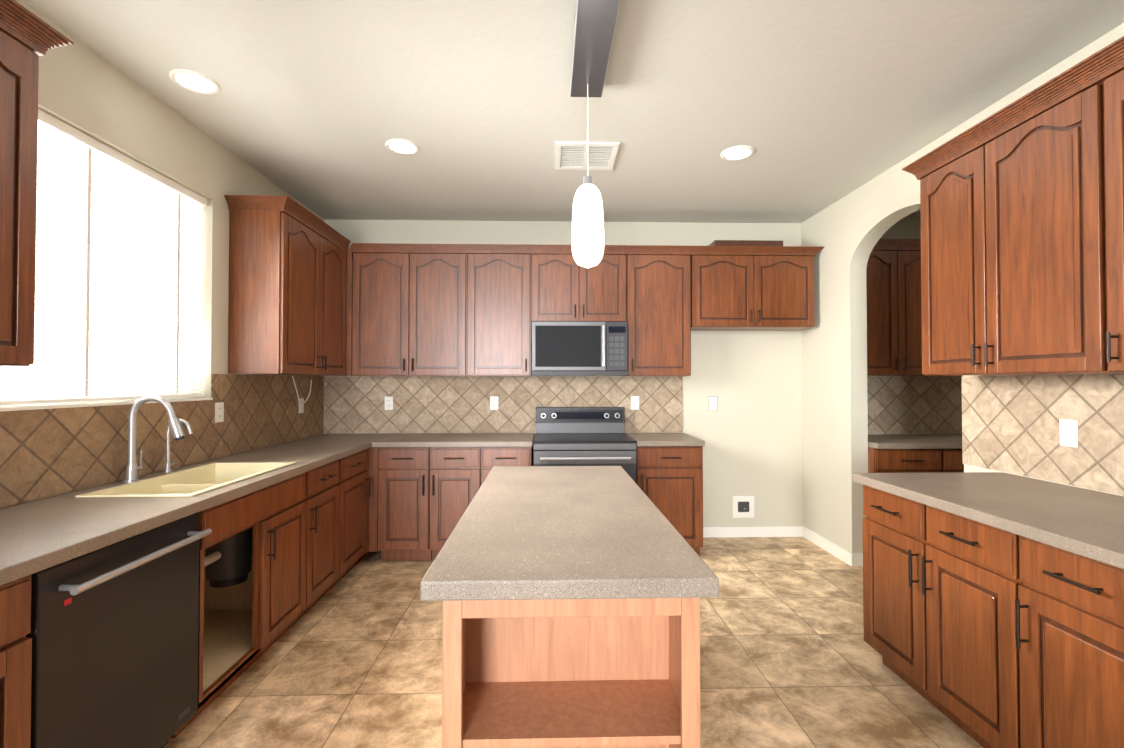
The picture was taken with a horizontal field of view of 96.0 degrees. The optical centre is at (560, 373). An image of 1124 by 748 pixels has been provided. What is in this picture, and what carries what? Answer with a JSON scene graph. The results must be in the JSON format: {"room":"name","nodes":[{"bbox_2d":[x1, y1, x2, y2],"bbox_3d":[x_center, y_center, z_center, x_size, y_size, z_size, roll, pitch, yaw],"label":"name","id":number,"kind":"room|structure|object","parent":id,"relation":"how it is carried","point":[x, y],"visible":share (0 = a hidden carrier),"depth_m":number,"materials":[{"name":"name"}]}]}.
{"room":"kitchen","nodes":[
{"label":"kitchen","id":0,"kind":"room"},
{"bbox_2d":[0,0,323,508],"bbox_3d":[-2.022,-0.004,1.090,0.150,2.750,6.790,0,-1,-2],"label":"wall","id":1,"kind":"structure","parent":0,"point":[82,87],"depth_m":2.56,"materials":[{"name":"beige paint"}]},
{"bbox_2d":[0,0,73,365],"bbox_3d":[-1.762,-0.559,1.178,0.372,1.058,0.918,0,-1,-2],"label":"upper cabinet","id":2,"kind":"object","parent":1,"relation":"attached to","point":[28,38],"visible":1,"depth_m":1.53,"materials":[{"name":"brown wood"}]},
{"bbox_2d":[0,221,194,405],"bbox_3d":[-2.091,-0.445,2.145,0.040,1.134,1.486,0,-1,-2],"label":"window","id":3,"kind":"structure","parent":1,"relation":"in","point":[101,344],"depth_m":2.31,"materials":[{"name":"white glass"}]},
{"bbox_2d":[0,109,206,404],"bbox_3d":[-2.015,-0.447,2.147,0.056,1.126,1.466,0,-1,-2],"label":"window blinds","id":4,"kind":"object","parent":3,"relation":"attached to","point":[89,187],"visible":0.9,"depth_m":2.26,"materials":[{"name":"white plastic"}]},
{"bbox_2d":[0,398,212,410],"bbox_3d":[-2.020,0.130,2.139,0.112,0.012,1.490,0,-1,-2],"label":"window sill","id":5,"kind":"structure","parent":1,"relation":"attached to","point":[34,407],"depth_m":2.08,"materials":[{"name":"white"}]},
{"bbox_2d":[0,374,323,507],"bbox_3d":[-1.975,0.233,2.263,0.008,0.486,4.140,0,-1,-2],"label":"tile backsplash","id":6,"kind":"structure","parent":1,"relation":"attached to","point":[44,453],"depth_m":2.40,"materials":[{"name":"beige tile"}]},
{"bbox_2d":[215,402,223,422],"bbox_3d":[-1.985,0.223,2.943,0.008,0.115,0.072,0,-1,-2],"label":"electrical outlet","id":7,"kind":"object","parent":6,"relation":"attached to","point":[219,411],"visible":1,"depth_m":2.94,"materials":[{"name":"white plastic"}]},
{"bbox_2d":[299,398,303,412],"bbox_3d":[-2.011,0.246,3.923,0.008,0.115,0.072,0,-1,-2],"label":"electrical outlet","id":8,"kind":"object","parent":6,"relation":"attached to","point":[301,408],"visible":0.9,"depth_m":3.92,"materials":[{"name":"white plastic"}]},
{"bbox_2d":[227,203,347,375],"bbox_3d":[-1.851,-0.499,3.535,0.320,1.008,0.974,0,-1,-2],"label":"upper cabinet","id":9,"kind":"object","parent":1,"relation":"attached to","point":[287,288],"depth_m":3.07,"materials":[{"name":"brown wood"}]},
{"bbox_2d":[292,376,311,403],"bbox_3d":[-1.995,0.125,3.905,0.027,0.220,0.308,0,-1,-2],"label":"cord","id":10,"kind":"object","parent":9,"relation":"hanging from","point":[297,391],"visible":0.98,"depth_m":3.89,"materials":[{"name":"white plastic"}]},
{"bbox_2d":[323,219,802,526],"bbox_3d":[0.030,0.046,4.466,4.435,2.750,0.150,0,-1,-2],"label":"wall","id":11,"kind":"structure","parent":0,"point":[749,431],"depth_m":4.43,"materials":[{"name":"beige paint"}]},
{"bbox_2d":[344,248,475,375],"bbox_3d":[-1.210,-0.487,4.204,1.030,1.003,0.320,0,-1,-2],"label":"upper cabinet","id":12,"kind":"object","parent":11,"relation":"attached to","point":[444,309],"depth_m":4.04,"materials":[{"name":"brown wood"}]},
{"bbox_2d":[324,376,682,432],"bbox_3d":[-0.470,0.264,4.370,3.070,0.486,0.008,0,-1,-2],"label":"tile backsplash","id":13,"kind":"structure","parent":11,"relation":"attached to","point":[352,404],"depth_m":4.36,"materials":[{"name":"beige tile"}]},
{"bbox_2d":[385,397,392,409],"bbox_3d":[-1.473,0.251,4.335,0.072,0.115,0.008,0,-1,-2],"label":"electrical outlet","id":14,"kind":"object","parent":13,"relation":"attached to","point":[388,403],"visible":1,"depth_m":4.33,"materials":[{"name":"white plastic"}]},
{"bbox_2d":[490,396,498,409],"bbox_3d":[-0.572,0.251,4.359,0.072,0.115,0.008,0,-1,-2],"label":"electrical outlet","id":15,"kind":"object","parent":13,"relation":"attached to","point":[494,400],"visible":1,"depth_m":4.36,"materials":[{"name":"white plastic"}]},
{"bbox_2d":[631,396,638,409],"bbox_3d":[0.647,0.252,4.392,0.072,0.115,0.008,0,-1,-2],"label":"electrical outlet","id":16,"kind":"object","parent":13,"relation":"attached to","point":[634,402],"visible":1,"depth_m":4.39,"materials":[{"name":"white plastic"}]},
{"bbox_2d":[476,248,539,375],"bbox_3d":[-0.500,-0.487,4.223,0.638,1.003,0.320,0,-1,-2],"label":"upper cabinet","id":17,"kind":"object","parent":11,"relation":"attached to","point":[507,279],"depth_m":4.06,"materials":[{"name":"brown wood"}]},
{"bbox_2d":[540,248,627,321],"bbox_3d":[0.144,-0.703,4.243,0.771,0.570,0.320,0,-1,-2],"label":"upper cabinet","id":18,"kind":"object","parent":11,"relation":"attached to","point":[569,291],"depth_m":4.08,"materials":[{"name":"brown wood"}]},
{"bbox_2d":[532,321,627,375],"bbox_3d":[0.146,-0.201,4.153,0.759,0.423,0.465,0,-1,-2],"label":"microwave","id":19,"kind":"object","parent":18,"relation":"attached to","point":[563,348],"visible":1,"depth_m":3.97,"materials":[{"name":"metal"}]},
{"bbox_2d":[623,248,691,375],"bbox_3d":[0.763,-0.486,4.257,0.587,1.003,0.320,0,-1,-2],"label":"upper cabinet","id":20,"kind":"object","parent":11,"relation":"attached to","point":[659,279],"depth_m":4.10,"materials":[{"name":"brown wood"}]},
{"bbox_2d":[709,396,717,409],"bbox_3d":[1.333,0.256,4.418,0.078,0.121,0.009,0,-1,-2],"label":"light switch","id":21,"kind":"object","parent":11,"relation":"attached to","point":[713,402],"visible":1,"depth_m":4.42,"materials":[{"name":"white plastic"}]},
{"bbox_2d":[733,496,753,517],"bbox_3d":[1.595,1.158,4.401,0.190,0.190,0.030,0,-1,-2],"label":"outlet box","id":22,"kind":"object","parent":11,"relation":"attached to","point":[743,506],"visible":1,"depth_m":4.41,"materials":[{"name":"white plastic"}]},
{"bbox_2d":[703,526,801,537],"bbox_3d":[1.597,1.375,4.407,1.055,0.090,0.012,0,-1,-2],"label":"baseboard","id":23,"kind":"structure","parent":11,"relation":"attached to","point":[734,531],"depth_m":4.40,"materials":[{"name":"white wood"}]},
{"bbox_2d":[692,248,815,330],"bbox_3d":[1.573,-0.685,4.281,1.010,0.605,0.320,0,-1,-2],"label":"upper cabinet","id":24,"kind":"object","parent":11,"relation":"attached to","point":[732,291],"depth_m":4.12,"materials":[{"name":"brown wood"}]},
{"bbox_2d":[163,537,982,747],"bbox_3d":[1.001,1.422,1.175,6.300,0.100,6.840,0,-1,-2],"label":"floor","id":25,"kind":"structure","parent":0,"point":[790,657],"depth_m":2.35,"materials":[{"name":"tile"}]},
{"bbox_2d":[0,575,31,747],"bbox_3d":[-1.633,0.930,0.739,0.592,0.868,1.095,0,-1,-2],"label":"base cabinet","id":26,"kind":"object","parent":25,"relation":"on","point":[15,596],"depth_m":1.25,"materials":[{"name":"brown wood"}]},
{"bbox_2d":[26,512,211,747],"bbox_3d":[-1.618,0.945,1.604,0.648,0.858,0.620,0,-1,-2],"label":"dishwasher","id":27,"kind":"object","parent":25,"relation":"on","point":[113,634],"visible":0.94,"depth_m":1.56,"materials":[{"name":"black metal"}]},
{"bbox_2d":[198,456,347,639],"bbox_3d":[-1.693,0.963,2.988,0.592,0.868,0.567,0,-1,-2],"label":"base cabinet","id":28,"kind":"object","parent":25,"relation":"on","point":[310,538],"depth_m":2.62,"materials":[{"name":"brown wood"}]},
{"bbox_2d":[348,448,370,571],"bbox_3d":[-1.705,0.970,3.430,0.592,0.868,0.592,0,-1,-2],"label":"base cabinet","id":29,"kind":"object","parent":25,"relation":"on","point":[359,481],"depth_m":3.54,"materials":[{"name":"brown wood"}]},
{"bbox_2d":[0,433,383,585],"bbox_3d":[-1.658,0.498,2.253,0.621,0.040,4.150,0,-1,-2],"label":"countertop","id":30,"kind":"structure","parent":29,"relation":"on","point":[39,535],"depth_m":1.73,"materials":[{"name":"stone"}]},
{"bbox_2d":[123,395,184,481],"bbox_3d":[-1.811,0.285,2.275,0.257,0.383,0.096,0,-1,-2],"label":"faucet","id":31,"kind":"object","parent":30,"relation":"on","point":[175,425],"visible":1,"depth_m":2.25,"materials":[{"name":"silver metal"}]},
{"bbox_2d":[162,419,192,472],"bbox_3d":[-1.868,0.349,2.479,0.138,0.263,0.063,0,-1,-2],"label":"faucet","id":32,"kind":"object","parent":30,"relation":"on","point":[168,463],"visible":0.75,"depth_m":2.46,"materials":[{"name":"silver metal"}]},
{"bbox_2d":[75,462,295,587],"bbox_3d":[-1.646,0.750,2.334,0.440,0.558,0.800,0,-1,-2],"label":"sink","id":33,"kind":"object","parent":30,"relation":"in","point":[227,562],"visible":0.46,"depth_m":2.44,"materials":[{"name":"beige ceramic"}]},
{"bbox_2d":[308,433,371,440],"bbox_3d":[-1.686,0.524,4.007,0.360,0.040,0.640,0,-1,-2],"label":"countertop","id":34,"kind":"structure","parent":29,"relation":"on","point":[327,437],"depth_m":4.02,"materials":[{"name":"stone"}]},
{"bbox_2d":[368,446,532,559],"bbox_3d":[-0.834,0.979,4.029,1.214,0.867,0.630,0,-1,-2],"label":"base cabinet","id":35,"kind":"object","parent":25,"relation":"on","point":[420,499],"visible":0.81,"depth_m":3.75,"materials":[{"name":"brown wood"}]},
{"bbox_2d":[372,433,534,446],"bbox_3d":[-0.801,0.524,4.031,1.170,0.040,0.640,0,-1,-2],"label":"countertop","id":36,"kind":"structure","parent":35,"relation":"on","point":[389,439],"depth_m":3.81,"materials":[{"name":"stone"}]},
{"bbox_2d":[442,598,700,747],"bbox_3d":[0.008,0.950,1.891,0.608,0.862,1.410,0,-1,-2],"label":"kitchen island","id":37,"kind":"object","parent":25,"relation":"on","point":[586,673],"visible":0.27,"depth_m":1.32,"materials":[{"name":"brown wood"}]},
{"bbox_2d":[420,466,718,600],"bbox_3d":[0.003,0.495,1.897,0.673,0.045,1.530,0,-1,-2],"label":"island countertop","id":38,"kind":"structure","parent":37,"relation":"on","point":[557,532],"depth_m":1.36,"materials":[{"name":"stone"}]},
{"bbox_2d":[533,407,635,482],"bbox_3d":[0.174,0.845,4.033,0.766,1.132,0.676,0,-1,-2],"label":"range","id":39,"kind":"object","parent":25,"relation":"on","point":[581,436],"visible":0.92,"depth_m":3.86,"materials":[{"name":"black metal"}]},
{"bbox_2d":[636,446,702,555],"bbox_3d":[0.816,0.980,4.073,0.503,0.867,0.630,0,-1,-2],"label":"base cabinet","id":40,"kind":"object","parent":25,"relation":"on","point":[669,481],"visible":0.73,"depth_m":3.80,"materials":[{"name":"brown wood"}]},
{"bbox_2d":[625,433,704,445],"bbox_3d":[0.818,0.525,4.086,0.510,0.040,0.617,0,-1,-2],"label":"countertop","id":41,"kind":"structure","parent":40,"relation":"on","point":[662,439],"depth_m":3.88,"materials":[{"name":"stone"}]},
{"bbox_2d":[868,447,955,472],"bbox_3d":[2.548,0.978,3.949,0.566,0.868,0.592,0,-1,-2],"label":"base cabinet","id":42,"kind":"object","parent":25,"relation":"on","point":[915,460],"depth_m":3.66,"materials":[{"name":"brown wood"}]},
{"bbox_2d":[863,485,990,747],"bbox_3d":[1.821,0.949,2.009,0.715,0.868,0.871,0,-1,-2],"label":"base cabinet","id":43,"kind":"object","parent":25,"relation":"on","point":[984,635],"depth_m":2.00,"materials":[{"name":"brown wood"}]},
{"bbox_2d":[852,472,1123,568],"bbox_3d":[1.819,0.486,1.451,0.750,0.040,2.040,0,-1,-2],"label":"countertop","id":44,"kind":"structure","parent":43,"relation":"on","point":[1087,523],"depth_m":1.84,"materials":[{"name":"stone"}]},
{"bbox_2d":[956,449,963,472],"bbox_3d":[3.013,0.978,3.961,0.637,0.868,0.592,0,-1,-2],"label":"base cabinet","id":45,"kind":"object","parent":25,"relation":"on","point":[959,462],"depth_m":3.67,"materials":[{"name":"brown wood"}]},
{"bbox_2d":[868,434,961,448],"bbox_3d":[3.016,0.523,3.955,1.500,0.040,0.617,0,-1,-2],"label":"countertop","id":46,"kind":"structure","parent":45,"relation":"on","point":[915,441],"depth_m":3.75,"materials":[{"name":"stone"}]},
{"bbox_2d":[987,525,1122,747],"bbox_3d":[1.836,0.940,1.442,0.715,0.868,0.537,0,-1,-2],"label":"base cabinet","id":47,"kind":"object","parent":25,"relation":"on","point":[1057,614],"depth_m":1.52,"materials":[{"name":"brown wood"}]},
{"bbox_2d":[1123,569,1123,747],"bbox_3d":[1.851,0.932,0.878,0.715,0.868,0.866,0,-1,-2],"label":"base cabinet","id":48,"kind":"object","parent":25,"relation":"on","point":[1123,569],"depth_m":1.33,"materials":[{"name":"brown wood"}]},
{"bbox_2d":[24,0,1123,222],"bbox_3d":[1.001,-1.428,1.217,6.300,0.100,6.840,0,-1,-2],"label":"ceiling","id":49,"kind":"structure","parent":0,"point":[315,106],"depth_m":2.42,"materials":[{"name":"grey paint"}]},
{"bbox_2d":[169,69,219,94],"bbox_3d":[-1.701,-1.356,2.354,0.196,0.008,0.196,0,-1,-2],"label":"recessed light","id":50,"kind":"object","parent":49,"relation":"in","point":[194,81],"visible":1,"depth_m":2.35,"materials":[{"name":"white plastic"}]},
{"bbox_2d":[385,139,419,154],"bbox_3d":[-0.938,-1.346,3.005,0.196,0.008,0.196,0,-1,-2],"label":"recessed light","id":51,"kind":"object","parent":49,"relation":"in","point":[403,146],"visible":1,"depth_m":2.99,"materials":[{"name":"white plastic"}]},
{"bbox_2d":[555,142,619,169],"bbox_3d":[0.154,-1.342,3.124,0.370,0.012,0.360,0,-1,-2],"label":"ceiling vent","id":52,"kind":"object","parent":49,"relation":"in","point":[573,155],"visible":0.96,"depth_m":3.10,"materials":[{"name":"white metal"}]},
{"bbox_2d":[570,0,619,267],"bbox_3d":[0.136,-0.925,1.747,0.150,0.887,1.260,0,-1,-2],"label":"pendant lamp","id":53,"kind":"object","parent":49,"relation":"hanging from","point":[595,24],"visible":1,"depth_m":2.19,"materials":[{"name":"white glass"}]},
{"bbox_2d":[721,146,754,160],"bbox_3d":[1.080,-1.345,3.089,0.196,0.008,0.196,0,-1,-2],"label":"recessed light","id":54,"kind":"object","parent":49,"relation":"in","point":[736,153],"visible":1,"depth_m":3.09,"materials":[{"name":"white plastic"}]},
{"bbox_2d":[881,217,920,238],"bbox_3d":[3.044,0.045,4.452,1.590,2.750,0.340,0,-1,-2],"label":"wall","id":55,"kind":"structure","parent":0,"point":[906,228],"depth_m":4.29,"materials":[{"name":"beige paint"}]},
{"bbox_2d":[866,246,924,375],"bbox_3d":[2.666,-0.491,4.118,0.808,1.008,0.320,0,-1,-2],"label":"upper cabinet","id":56,"kind":"object","parent":55,"relation":"attached to","point":[894,310],"depth_m":3.96,"materials":[{"name":"brown wood"}]},
{"bbox_2d":[867,376,955,433],"bbox_3d":[3.062,0.263,4.275,1.613,0.486,0.008,0,-1,-2],"label":"tile backsplash","id":57,"kind":"structure","parent":55,"relation":"attached to","point":[896,404],"depth_m":4.27,"materials":[{"name":"beige tile"}]},
{"bbox_2d":[801,23,1123,553],"bbox_3d":[2.275,-0.003,1.155,0.125,2.750,6.690,0,-1,-2],"label":"wall","id":58,"kind":"structure","parent":0,"point":[848,231],"depth_m":3.80,"materials":[{"name":"beige paint"}]},
{"bbox_2d":[802,526,858,565],"bbox_3d":[2.140,1.370,4.047,0.037,0.090,0.682,0,-1,-2],"label":"baseboard","id":59,"kind":"structure","parent":58,"relation":"attached to","point":[844,555],"depth_m":3.97,"materials":[{"name":"white wood"}]},
{"bbox_2d":[859,553,862,563],"bbox_3d":[2.267,1.369,3.975,0.012,0.090,0.532,0,-1,-2],"label":"baseboard","id":60,"kind":"structure","parent":58,"relation":"attached to","point":[860,554],"depth_m":3.71,"materials":[{"name":"white wood"}]},
{"bbox_2d":[914,144,969,375],"bbox_3d":[2.017,-0.515,2.389,0.320,1.040,0.445,0,-1,-2],"label":"upper cabinet","id":61,"kind":"object","parent":58,"relation":"attached to","point":[945,237],"depth_m":2.44,"materials":[{"name":"brown wood"}]},
{"bbox_2d":[966,84,1077,375],"bbox_3d":[2.028,-0.521,1.985,0.320,1.040,0.587,0,-1,-2],"label":"upper cabinet","id":62,"kind":"object","parent":58,"relation":"attached to","point":[1022,230],"depth_m":2.04,"materials":[{"name":"brown wood"}]},
{"bbox_2d":[956,374,1123,495],"bbox_3d":[2.198,0.230,1.515,0.008,0.471,2.420,0,-1,-2],"label":"tile backsplash","id":63,"kind":"structure","parent":58,"relation":"attached to","point":[1009,424],"depth_m":2.27,"materials":[{"name":"beige tile"}]},
{"bbox_2d":[1059,419,1077,446],"bbox_3d":[2.173,0.253,2.164,0.008,0.115,0.072,0,-1,-2],"label":"electrical outlet","id":64,"kind":"object","parent":63,"relation":"attached to","point":[1069,433],"visible":1,"depth_m":2.16,"materials":[{"name":"white plastic"}]},
{"bbox_2d":[1074,52,1123,373],"bbox_3d":[2.040,-0.528,1.540,0.320,1.040,0.553,0,-1,-2],"label":"upper cabinet","id":65,"kind":"object","parent":58,"relation":"attached to","point":[1099,96],"depth_m":1.76,"materials":[{"name":"brown wood"}]}
]}

